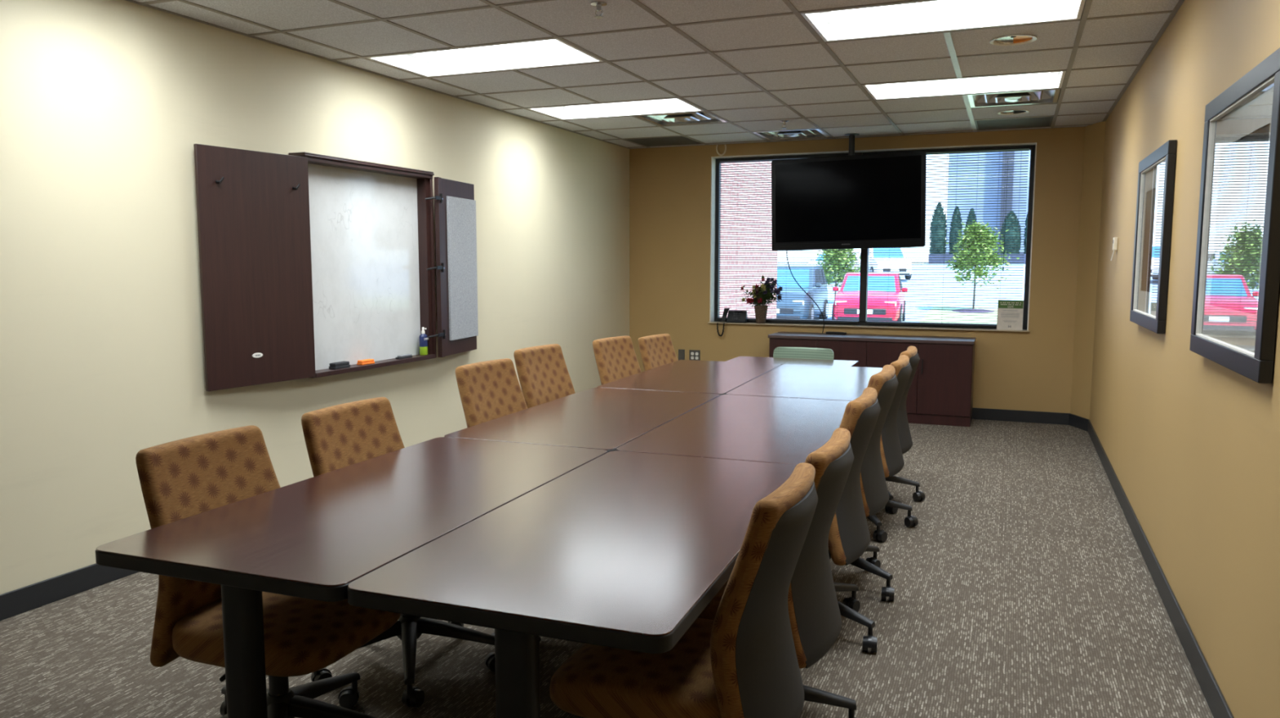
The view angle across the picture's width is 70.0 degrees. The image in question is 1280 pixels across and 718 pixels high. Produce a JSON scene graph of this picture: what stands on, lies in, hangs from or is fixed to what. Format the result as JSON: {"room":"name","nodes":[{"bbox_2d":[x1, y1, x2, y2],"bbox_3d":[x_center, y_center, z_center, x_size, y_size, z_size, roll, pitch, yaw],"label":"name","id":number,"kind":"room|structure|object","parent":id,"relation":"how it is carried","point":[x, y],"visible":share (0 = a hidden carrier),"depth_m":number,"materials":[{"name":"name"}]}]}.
{"room":"conference room","nodes":[
{"label":"conference room","id":0,"kind":"room"},
{"bbox_2d":[0,0,629,595],"bbox_3d":[-1.943,-0.501,5.008,0.150,2.730,9.830,3,7,22],"label":"wall","id":1,"kind":"structure","parent":0,"point":[105,104],"depth_m":4.20,"materials":[{"name":"beige paint"}]},
{"bbox_2d":[0,563,138,621],"bbox_3d":[-1.883,0.813,5.085,0.011,0.102,9.460,3,7,22],"label":"baseboard","id":2,"kind":"structure","parent":1,"relation":"attached to","point":[17,602],"depth_m":3.77,"materials":[{"name":"grey plastic"}]},
{"bbox_2d":[193,143,478,391],"bbox_3d":[-1.602,-0.552,5.436,0.154,1.212,2.394,3,7,22],"label":"cabinet","id":3,"kind":"object","parent":1,"relation":"attached to","point":[309,262],"visible":0.95,"depth_m":5.15,"materials":[{"name":"brown wood"}]},
{"bbox_2d":[328,361,350,369],"bbox_3d":[-1.719,0.036,5.228,0.048,0.034,0.130,3,7,22],"label":"eraser","id":4,"kind":"object","parent":3,"relation":"on","point":[340,365],"visible":1,"depth_m":5.20,"materials":[{"name":"black plastic"}]},
{"bbox_2d":[356,359,374,364],"bbox_3d":[-1.632,0.017,5.441,0.044,0.026,0.110,3,7,26],"label":"eraser","id":5,"kind":"object","parent":3,"relation":"on","point":[366,362],"visible":1,"depth_m":5.41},
{"bbox_2d":[315,354,435,377],"bbox_3d":[-1.606,0.034,5.535,0.099,0.026,1.120,3,7,22],"label":"marker tray","id":6,"kind":"object","parent":3,"relation":"on","point":[322,371],"depth_m":5.48,"materials":[{"name":"brown wood"}]},
{"bbox_2d":[395,354,412,359],"bbox_3d":[-1.493,-0.016,5.782,0.036,0.020,0.140,2,6,20],"label":"eraser","id":7,"kind":"object","parent":3,"relation":"on","point":[405,356],"visible":1,"depth_m":5.76,"materials":[{"name":"grey plastic"}]},
{"bbox_2d":[419,327,427,355],"bbox_3d":[-1.415,-0.118,5.973,0.047,0.182,0.062,3,7,22],"label":"spray bottle","id":8,"kind":"object","parent":3,"relation":"on","point":[423,337],"visible":1,"depth_m":5.95,"materials":[{"name":"blue plastic"}]},
{"bbox_2d":[0,419,1213,717],"bbox_3d":[0.098,0.996,4.333,4.560,0.100,9.830,3,7,22],"label":"floor","id":9,"kind":"structure","parent":0,"point":[1023,584],"depth_m":3.43,"materials":[{"name":"carpet"}]},
{"bbox_2d":[135,425,400,717],"bbox_3d":[-1.009,0.676,2.585,0.674,0.905,0.636,2,6,20],"label":"swivel chair","id":10,"kind":"object","parent":9,"relation":"on","point":[180,479],"visible":0.7,"depth_m":2.46,"materials":[{"name":"orange fabric"}]},
{"bbox_2d":[95,437,608,717],"bbox_3d":[-0.691,0.747,2.712,0.706,0.737,1.466,2,6,20],"label":"conference table","id":11,"kind":"object","parent":9,"relation":"on","point":[312,538],"visible":0.77,"depth_m":2.29,"materials":[{"name":"brown wood"}]},
{"bbox_2d":[301,397,495,707],"bbox_3d":[-0.788,0.615,3.161,0.653,0.905,0.613,3,7,22],"label":"swivel chair","id":12,"kind":"object","parent":9,"relation":"on","point":[337,437],"visible":0.34,"depth_m":3.12,"materials":[{"name":"orange fabric"}]},
{"bbox_2d":[455,358,527,427],"bbox_3d":[-0.510,0.486,4.255,0.654,0.930,0.622,3,7,25],"label":"swivel chair","id":13,"kind":"object","parent":9,"relation":"on","point":[489,390],"visible":0.23,"depth_m":4.24,"materials":[{"name":"orange fabric"}]},
{"bbox_2d":[513,343,575,408],"bbox_3d":[-0.325,0.415,4.824,0.654,0.950,0.622,3,7,25],"label":"swivel chair","id":14,"kind":"object","parent":9,"relation":"on","point":[544,376],"visible":0.3,"depth_m":4.80,"materials":[{"name":"orange fabric"}]},
{"bbox_2d":[346,450,795,717],"bbox_3d":[-0.026,0.774,2.465,0.706,0.737,1.466,2,6,20],"label":"conference table","id":15,"kind":"object","parent":9,"relation":"on","point":[624,550],"visible":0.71,"depth_m":2.03,"materials":[{"name":"brown wood"}]},
{"bbox_2d":[444,387,719,452],"bbox_3d":[-0.174,0.602,4.080,0.706,0.737,1.466,2,6,20],"label":"conference table","id":16,"kind":"object","parent":9,"relation":"on","point":[607,420],"visible":0.45,"depth_m":3.87,"materials":[{"name":"brown wood"}]},
{"bbox_2d":[592,335,641,385],"bbox_3d":[0.032,0.340,5.631,0.654,0.930,0.628,3,7,28],"label":"swivel chair","id":17,"kind":"object","parent":9,"relation":"on","point":[615,358],"visible":0.17,"depth_m":5.62,"materials":[{"name":"orange fabric"}]},
{"bbox_2d":[637,333,677,371],"bbox_3d":[0.305,0.289,6.302,0.654,0.890,0.628,3,7,28],"label":"swivel chair","id":18,"kind":"object","parent":9,"relation":"on","point":[655,350],"visible":0.22,"depth_m":6.29,"materials":[{"name":"orange fabric"}]},
{"bbox_2d":[549,462,817,717],"bbox_3d":[0.139,0.714,2.238,0.673,0.905,0.603,3,7,22],"label":"swivel chair","id":19,"kind":"object","parent":9,"relation":"on","point":[742,663],"visible":0.96,"depth_m":2.02,"materials":[{"name":"orange fabric"}]},
{"bbox_2d":[596,360,782,395],"bbox_3d":[0.347,0.457,5.452,0.706,0.737,1.466,2,6,20],"label":"conference table","id":20,"kind":"object","parent":9,"relation":"on","point":[721,378],"visible":0.56,"depth_m":5.30,"materials":[{"name":"brown wood"}]},
{"bbox_2d":[615,395,850,465],"bbox_3d":[0.490,0.629,3.833,0.706,0.737,1.466,2,6,20],"label":"conference table","id":21,"kind":"object","parent":9,"relation":"on","point":[756,428],"visible":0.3,"depth_m":3.60,"materials":[{"name":"brown wood"}]},
{"bbox_2d":[697,427,856,717],"bbox_3d":[0.334,0.664,2.711,0.673,0.905,0.603,3,7,22],"label":"swivel chair","id":22,"kind":"object","parent":9,"relation":"on","point":[814,612],"visible":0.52,"depth_m":2.48,"materials":[{"name":"orange fabric"}]},
{"bbox_2d":[726,356,858,366],"bbox_3d":[1.033,0.377,6.250,0.840,0.728,0.390,2,7,21],"label":"conference table","id":23,"kind":"object","parent":9,"relation":"on","point":[740,359],"visible":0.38,"depth_m":6.22,"materials":[{"name":"brown wood"}]},
{"bbox_2d":[773,346,834,359],"bbox_3d":[1.073,0.338,6.303,0.428,0.798,0.502,3,7,23],"label":"chair","id":24,"kind":"object","parent":9,"relation":"on","point":[780,352],"visible":0.24,"depth_m":6.47,"materials":[{"name":"green plastic"}]},
{"bbox_2d":[725,364,882,401],"bbox_3d":[1.011,0.484,5.205,0.706,0.737,1.466,2,6,20],"label":"conference table","id":25,"kind":"object","parent":9,"relation":"on","point":[785,380],"visible":0.29,"depth_m":5.05,"materials":[{"name":"brown wood"}]},
{"bbox_2d":[828,387,880,653],"bbox_3d":[0.583,0.579,3.435,0.653,0.920,0.613,3,7,22],"label":"swivel chair","id":26,"kind":"object","parent":9,"relation":"on","point":[849,536],"visible":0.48,"depth_m":3.25,"materials":[{"name":"fabric"}]},
{"bbox_2d":[828,364,898,601],"bbox_3d":[0.790,0.511,3.940,0.674,0.950,0.636,3,7,22],"label":"swivel chair","id":27,"kind":"object","parent":9,"relation":"on","point":[874,491],"visible":0.42,"depth_m":3.77,"materials":[{"name":"fabric"}]},
{"bbox_2d":[768,331,976,426],"bbox_3d":[2.075,0.160,8.268,1.776,0.735,0.467,3,7,22],"label":"credenza","id":28,"kind":"object","parent":9,"relation":"on","point":[940,393],"visible":0.45,"depth_m":7.90,"materials":[{"name":"brown wood"}]},
{"bbox_2d":[826,331,846,334],"bbox_3d":[1.813,-0.240,8.445,0.190,0.022,0.048,4,7,30],"label":"remote control","id":29,"kind":"object","parent":28,"relation":"on","point":[827,332],"visible":1,"depth_m":8.42,"materials":[{"name":"black plastic"}]},
{"bbox_2d":[866,355,918,542],"bbox_3d":[1.141,0.435,4.866,0.673,0.905,0.603,3,7,22],"label":"swivel chair","id":30,"kind":"object","parent":9,"relation":"on","point":[892,460],"visible":0.43,"depth_m":4.62,"materials":[{"name":"fabric"}]},
{"bbox_2d":[884,346,924,513],"bbox_3d":[1.341,0.380,5.386,0.673,0.905,0.603,3,7,22],"label":"swivel chair","id":31,"kind":"object","parent":9,"relation":"on","point":[904,436],"visible":0.27,"depth_m":5.18,"materials":[{"name":"fabric"}]},
{"bbox_2d":[133,0,1178,148],"bbox_3d":[0.088,-1.573,4.027,4.260,0.015,9.460,3,7,22],"label":"ceiling","id":32,"kind":"structure","parent":0,"point":[558,17],"depth_m":4.99,"materials":[{"name":"tile"}]},
{"bbox_2d":[367,38,602,77],"bbox_3d":[-0.866,-1.750,5.120,1.189,0.140,0.580,3,7,22],"label":"fluorescent ceiling light","id":33,"kind":"object","parent":32,"relation":"attached to","point":[548,52],"visible":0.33,"depth_m":5.35,"materials":[{"name":"white plastic"}]},
{"bbox_2d":[591,0,607,18],"bbox_3d":[-0.181,-1.535,4.021,0.072,0.061,0.072,3,7,22],"label":"sprinkler","id":34,"kind":"object","parent":32,"relation":"attached to","point":[598,4],"visible":1,"depth_m":4.01,"materials":[{"name":"metal"}]},
{"bbox_2d":[528,97,703,119],"bbox_3d":[-0.178,-1.929,6.804,1.189,0.140,0.580,3,7,22],"label":"fluorescent ceiling light","id":35,"kind":"object","parent":32,"relation":"attached to","point":[666,105],"visible":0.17,"depth_m":7.06,"materials":[{"name":"white plastic"}]},
{"bbox_2d":[124,0,1184,149],"bbox_3d":[0.101,-1.567,4.059,4.260,0.006,9.528,3,7,22],"label":"grid","id":36,"kind":"object","parent":32,"relation":"attached to","point":[947,34],"visible":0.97,"depth_m":5.17,"materials":[{"name":"paint"}]},
{"bbox_2d":[626,136,701,146],"bbox_3d":[0.228,-2.067,8.609,0.582,0.033,0.582,3,7,22],"label":"tile","id":37,"kind":"object","parent":32,"relation":"in","point":[676,140],"visible":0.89,"depth_m":8.63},
{"bbox_2d":[635,111,727,125],"bbox_3d":[0.334,-1.956,7.254,0.578,0.126,0.578,3,7,22],"label":"ceiling vent","id":38,"kind":"object","parent":32,"relation":"in","point":[697,117],"visible":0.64,"depth_m":7.33,"materials":[{"name":"metal"}]},
{"bbox_2d":[715,144,726,155],"bbox_3d":[0.784,-2.015,8.816,0.106,0.108,0.016,3,7,22],"label":"hanging cable","id":39,"kind":"object","parent":32,"relation":"hanging from","point":[717,153],"visible":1,"depth_m":8.81,"materials":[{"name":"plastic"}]},
{"bbox_2d":[779,120,788,128],"bbox_3d":[1.163,-1.889,7.364,0.072,0.061,0.072,3,7,22],"label":"sprinkler","id":40,"kind":"object","parent":32,"relation":"attached to","point":[784,122],"visible":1,"depth_m":7.36,"materials":[{"name":"metal"}]},
{"bbox_2d":[752,128,829,140],"bbox_3d":[1.358,-2.050,8.149,0.578,0.126,0.578,3,7,22],"label":"ceiling vent","id":41,"kind":"object","parent":32,"relation":"in","point":[814,133],"visible":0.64,"depth_m":8.24,"materials":[{"name":"metal"}]},
{"bbox_2d":[844,133,859,155],"bbox_3d":[1.886,-1.636,8.165,0.400,0.728,0.130,3,7,22],"label":"mount","id":42,"kind":"object","parent":32,"relation":"attached to","point":[851,136],"depth_m":8.11,"materials":[{"name":"black metal"}]},
{"bbox_2d":[771,151,926,251],"bbox_3d":[1.835,-1.387,8.103,1.344,0.815,0.100,1,6,22],"label":"television","id":43,"kind":"object","parent":42,"relation":"attached to","point":[877,200],"visible":1,"depth_m":8.05,"materials":[{"name":"black plastic"}]},
{"bbox_2d":[786,251,824,333],"bbox_3d":[1.525,-0.614,8.422,0.366,0.761,0.033,0,6,0],"label":"cable","id":44,"kind":"object","parent":43,"relation":"hanging from","point":[786,251],"visible":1,"depth_m":8.42,"materials":[{"name":"black plastic"}]},
{"bbox_2d":[800,0,1085,41],"bbox_3d":[1.393,-1.651,4.207,1.189,0.140,0.580,3,7,22],"label":"fluorescent ceiling light","id":45,"kind":"object","parent":32,"relation":"attached to","point":[935,15],"visible":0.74,"depth_m":4.43,"materials":[{"name":"white plastic"}]},
{"bbox_2d":[862,71,1066,100],"bbox_3d":[2.082,-1.829,5.892,1.189,0.140,0.580,3,7,22],"label":"fluorescent ceiling light","id":46,"kind":"object","parent":32,"relation":"attached to","point":[1051,80],"visible":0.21,"depth_m":6.12,"materials":[{"name":"white plastic"}]},
{"bbox_2d":[997,109,1029,115],"bbox_3d":[2.823,-1.881,6.907,0.224,0.036,0.224,3,7,22],"label":"recessed light","id":47,"kind":"object","parent":32,"relation":"in","point":[1007,112],"visible":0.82,"depth_m":6.96,"materials":[{"name":"white metal"}]},
{"bbox_2d":[967,88,1060,107],"bbox_3d":[2.593,-1.857,6.342,0.578,0.126,0.578,3,7,22],"label":"ceiling vent","id":48,"kind":"object","parent":32,"relation":"in","point":[1045,96],"visible":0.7,"depth_m":6.43,"materials":[{"name":"metal"}]},
{"bbox_2d":[974,116,1053,130],"bbox_3d":[3.052,-1.942,7.469,0.582,0.033,0.582,3,7,22],"label":"ceiling vent","id":49,"kind":"object","parent":32,"relation":"in","point":[1042,122],"visible":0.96,"depth_m":7.49,"materials":[{"name":"grey metal"}]},
{"bbox_2d":[990,34,1037,45],"bbox_3d":[1.905,-1.643,4.661,0.224,0.036,0.224,3,7,22],"label":"recessed light","id":50,"kind":"object","parent":32,"relation":"in","point":[1018,39],"visible":0.84,"depth_m":4.70,"materials":[{"name":"white plastic"}]},
{"bbox_2d":[629,116,1084,413],"bbox_3d":[1.908,-0.880,8.610,4.260,2.730,0.220,3,7,22],"label":"wall","id":51,"kind":"structure","parent":0,"point":[670,187],"depth_m":8.41,"materials":[{"name":"beige paint"}]},
{"bbox_2d":[678,349,684,360],"bbox_3d":[0.417,-0.041,9.184,0.068,0.112,0.006,3,7,22],"label":"blank wall plate","id":52,"kind":"object","parent":51,"relation":"attached to","point":[681,352],"visible":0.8,"depth_m":9.18,"materials":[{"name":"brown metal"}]},
{"bbox_2d":[688,350,700,360],"bbox_3d":[0.546,-0.032,9.131,0.114,0.116,0.009,3,7,22],"label":"wall outlet","id":53,"kind":"object","parent":51,"relation":"attached to","point":[695,355],"visible":0.88,"depth_m":9.13,"materials":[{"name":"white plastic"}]},
{"bbox_2d":[707,321,1029,332],"bbox_3d":[2.054,-0.306,8.546,2.925,0.010,0.160,3,7,22],"label":"trim","id":54,"kind":"structure","parent":51,"relation":"attached to","point":[718,322],"depth_m":8.42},
{"bbox_2d":[716,308,747,336],"bbox_3d":[0.903,-0.359,8.972,0.284,0.272,0.130,2,6,18],"label":"desk phone","id":55,"kind":"object","parent":54,"relation":"on","point":[733,317],"visible":1,"depth_m":8.95,"materials":[{"name":"black plastic"}]},
{"bbox_2d":[740,275,782,324],"bbox_3d":[1.170,-0.578,8.821,0.435,0.469,0.169,3,7,22],"label":"flower pot","id":56,"kind":"object","parent":54,"relation":"on","point":[762,294],"visible":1,"depth_m":8.80,"materials":[{"name":"grey ceramic"}]},
{"bbox_2d":[996,300,1023,330],"bbox_3d":[3.253,-0.386,8.028,0.210,0.261,0.026,3,7,24],"label":"notice sign","id":57,"kind":"object","parent":54,"relation":"on","point":[1010,313],"visible":1,"depth_m":8.03,"materials":[{"name":"paper"}]},
{"bbox_2d":[1000,310,1019,328],"bbox_3d":[3.251,-0.351,8.027,0.150,0.152,0.014,3,7,24],"label":"print","id":58,"kind":"object","parent":57,"relation":"attached to","point":[1009,318],"depth_m":8.03},
{"bbox_2d":[1000,302,1021,305],"bbox_3d":[3.255,-0.486,8.023,0.170,0.023,0.003,3,7,24],"label":"print","id":59,"kind":"object","parent":57,"relation":"attached to","point":[1001,303],"depth_m":8.02,"materials":[{"name":"green paper"}]},
{"bbox_2d":[709,142,1036,330],"bbox_3d":[2.061,-1.109,8.475,2.905,1.615,0.129,3,7,22],"label":"trim","id":60,"kind":"structure","parent":51,"relation":"attached to","point":[713,158],"depth_m":8.69,"materials":[{"name":"white paint"}]},
{"bbox_2d":[714,145,1035,329],"bbox_3d":[2.089,-1.117,8.544,2.905,1.615,0.090,3,7,22],"label":"window","id":61,"kind":"structure","parent":51,"relation":"in","point":[862,321],"depth_m":8.54,"materials":[{"name":"black metal"}]},
{"bbox_2d":[717,152,862,324],"bbox_3d":[1.415,-1.147,8.777,1.376,1.583,0.029,3,7,22],"label":"blind","id":62,"kind":"object","parent":61,"relation":"attached to","point":[757,159],"visible":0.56,"depth_m":8.85,"materials":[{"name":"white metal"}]},
{"bbox_2d":[866,145,1029,327],"bbox_3d":[2.748,-1.088,8.233,1.340,1.583,0.040,3,7,22],"label":"blind","id":63,"kind":"object","parent":61,"relation":"attached to","point":[1014,148],"visible":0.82,"depth_m":8.18,"materials":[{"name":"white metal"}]},
{"bbox_2d":[972,408,1088,431],"bbox_3d":[1.814,0.452,8.509,4.248,0.102,0.297,3,7,22],"label":"baseboard","id":64,"kind":"structure","parent":51,"relation":"attached to","point":[1040,417],"depth_m":8.01,"materials":[{"name":"grey plastic"}]},
{"bbox_2d":[1070,120,1106,419],"bbox_3d":[3.725,-0.696,7.610,0.130,2.580,0.290,3,7,22],"label":"wall","id":65,"kind":"structure","parent":0,"point":[1095,134],"depth_m":7.61,"materials":[{"name":"beige paint"}]},
{"bbox_2d":[1089,0,1279,717],"bbox_3d":[2.143,-0.321,3.358,0.150,2.730,9.830,3,7,22],"label":"wall","id":66,"kind":"structure","parent":0,"point":[1191,442],"depth_m":3.51,"materials":[{"name":"beige paint"}]},
{"bbox_2d":[1110,237,1117,261],"bbox_3d":[3.181,-0.738,6.130,0.033,0.155,0.072,3,7,22],"label":"wall switch","id":67,"kind":"object","parent":66,"relation":"attached to","point":[1114,239],"visible":1,"depth_m":6.09,"materials":[{"name":"beige plastic"}]},
{"bbox_2d":[1129,139,1177,333],"bbox_3d":[2.497,-0.580,4.466,0.033,0.847,0.960,2,7,21],"label":"framed picture","id":68,"kind":"object","parent":66,"relation":"attached to","point":[1156,175],"visible":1,"depth_m":4.35,"materials":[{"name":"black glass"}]},
{"bbox_2d":[1087,419,1234,717],"bbox_3d":[1.997,1.001,3.357,0.011,0.102,9.160,3,7,22],"label":"baseboard","id":69,"kind":"structure","parent":66,"relation":"attached to","point":[1215,699],"depth_m":3.59,"materials":[{"name":"grey plastic"}]},
{"bbox_2d":[1189,48,1279,383],"bbox_3d":[1.810,-0.411,2.784,0.033,0.860,0.960,2,7,21],"label":"framed picture","id":70,"kind":"object","parent":66,"relation":"attached to","point":[1237,274],"visible":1,"depth_m":2.68,"materials":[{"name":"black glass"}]},
{"label":"outside","id":71,"kind":"structure","parent":0,"visible":0},
{"bbox_2d":[777,262,1025,322],"bbox_3d":[26.339,-6.630,71.958,120.000,1.806,136.020,3,7,22],"label":"ground","id":72,"kind":"structure","parent":71,"point":[920,286],"depth_m":39.13,"materials":[{"name":"concrete"}]},
{"bbox_2d":[719,161,777,319],"bbox_3d":[0.919,-3.700,13.029,0.330,8.600,7.710,3,7,22],"label":"brick wall","id":73,"kind":"structure","parent":72,"relation":"on","point":[762,254],"depth_m":14.71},
{"bbox_2d":[776,265,828,319],"bbox_3d":[4.313,-1.885,26.749,2.140,1.685,4.630,2,6,19],"label":"car","id":74,"kind":"object","parent":72,"relation":"on","point":[795,273],"visible":0.38,"depth_m":25.73,"materials":[{"name":"teal paint"}]},
{"bbox_2d":[776,307,793,313],"bbox_3d":[3.579,-1.306,24.681,1.153,0.160,0.112,2,6,19],"label":"grille","id":75,"kind":"object","parent":74,"relation":"attached to","point":[791,308],"depth_m":24.52,"materials":[{"name":"grey plastic"}]},
{"bbox_2d":[807,253,860,281],"bbox_3d":[9.858,-4.685,46.329,2.080,1.405,4.530,3,7,28],"label":"car","id":76,"kind":"object","parent":72,"relation":"on","point":[859,265],"visible":0.07,"depth_m":46.05,"materials":[{"name":"silver metal"}]},
{"bbox_2d":[815,248,860,299],"bbox_3d":[7.048,-3.365,32.719,2.077,2.799,2.339,0,6,3],"label":"sapling","id":77,"kind":"object","parent":72,"relation":"on","point":[829,281],"visible":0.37,"depth_m":32.42,"materials":[{"name":"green plant"}]},
{"bbox_2d":[831,272,907,321],"bbox_3d":[6.584,-1.712,26.057,2.040,1.475,4.230,2,6,18],"label":"car","id":78,"kind":"object","parent":72,"relation":"on","point":[873,307],"visible":0.62,"depth_m":24.46,"materials":[{"name":"red paint"}]},
{"bbox_2d":[844,308,886,315],"bbox_3d":[5.949,-1.256,24.154,1.091,0.160,0.112,2,6,18],"label":"grille","id":79,"kind":"object","parent":78,"relation":"attached to","point":[874,311],"depth_m":24.05,"materials":[{"name":"grey plastic"}]},
{"bbox_2d":[858,248,911,279],"bbox_3d":[12.514,-4.951,46.845,2.130,1.705,4.730,0,6,2],"label":"car","id":80,"kind":"object","parent":72,"relation":"on","point":[869,248],"visible":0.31,"depth_m":45.07,"materials":[{"name":"white paint"}]},
{"bbox_2d":[883,268,906,271],"bbox_3d":[12.429,-4.343,44.608,1.147,0.160,0.112,0,6,2],"label":"grille","id":81,"kind":"object","parent":80,"relation":"attached to","point":[883,268],"depth_m":44.55,"materials":[{"name":"white plastic"}]},
{"bbox_2d":[928,202,946,253],"bbox_3d":[20.892,-8.771,63.981,1.181,4.452,1.186,3,7,22],"label":"columnar evergreen","id":82,"kind":"object","parent":72,"relation":"on","point":[934,232],"visible":0.59,"depth_m":63.60,"materials":[{"name":"green plant"}]},
{"bbox_2d":[948,205,962,253],"bbox_3d":[21.974,-8.572,63.560,0.885,4.148,0.888,-4,8,-36],"label":"columnar evergreen","id":83,"kind":"object","parent":72,"relation":"on","point":[954,239],"visible":0.53,"depth_m":63.27,"materials":[{"name":"green plant"}]},
{"bbox_2d":[964,208,977,242],"bbox_3d":[22.902,-8.459,63.195,0.886,4.003,0.885,-6,8,-43],"label":"columnar evergreen","id":84,"kind":"object","parent":72,"relation":"on","point":[968,218],"visible":0.26,"depth_m":62.87,"materials":[{"name":"green plant"}]},
{"bbox_2d":[928,253,1026,264],"bbox_3d":[39.642,-5.838,55.006,42.600,1.050,0.600,3,7,22],"label":"wall","id":85,"kind":"structure","parent":72,"relation":"on","point":[1024,255],"depth_m":62.09,"materials":[{"name":"blue"}]},
{"bbox_2d":[945,150,1030,253],"bbox_3d":[46.353,-13.748,70.094,42.100,13.000,19.000,3,7,22],"label":"office building","id":86,"kind":"structure","parent":72,"relation":"on","point":[1028,152],"depth_m":69.12,"materials":[{"name":"stone"}]},
{"bbox_2d":[999,211,1021,253],"bbox_3d":[25.246,-8.233,62.260,1.376,3.756,1.378,3,7,22],"label":"columnar evergreen","id":87,"kind":"object","parent":72,"relation":"on","point":[1006,246],"visible":0.56,"depth_m":61.80,"materials":[{"name":"green plant"}]},
{"bbox_2d":[1023,214,1027,253],"bbox_3d":[26.450,-8.453,61.745,0.926,4.305,0.925,-4,7,-35],"label":"columnar evergreen","id":88,"kind":"object","parent":72,"relation":"on","point":[1026,220],"visible":0.14,"depth_m":61.73,"materials":[{"name":"green plant"}]},
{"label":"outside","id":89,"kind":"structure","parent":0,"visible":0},
{"bbox_2d":[919,307,997,324],"bbox_3d":[19.229,0.175,14.531,29.650,0.357,23.520,3,7,22],"label":"pavement","id":90,"kind":"structure","parent":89,"point":[952,316],"depth_m":27.63,"materials":[{"name":"white concrete"}]},
{"bbox_2d":[951,308,994,312],"bbox_3d":[10.719,-1.570,29.392,1.360,0.080,1.360,3,7,22],"label":"mulch bed","id":91,"kind":"object","parent":90,"relation":"on","point":[955,310],"visible":0.91,"depth_m":29.00,"materials":[{"name":"soil"}]},
{"bbox_2d":[945,220,1019,309],"bbox_3d":[10.858,-3.024,29.264,2.143,2.835,2.103,6,8,44],"label":"sapling","id":92,"kind":"object","parent":91,"relation":"on","point":[960,268],"visible":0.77,"depth_m":28.95,"materials":[{"name":"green plant"}]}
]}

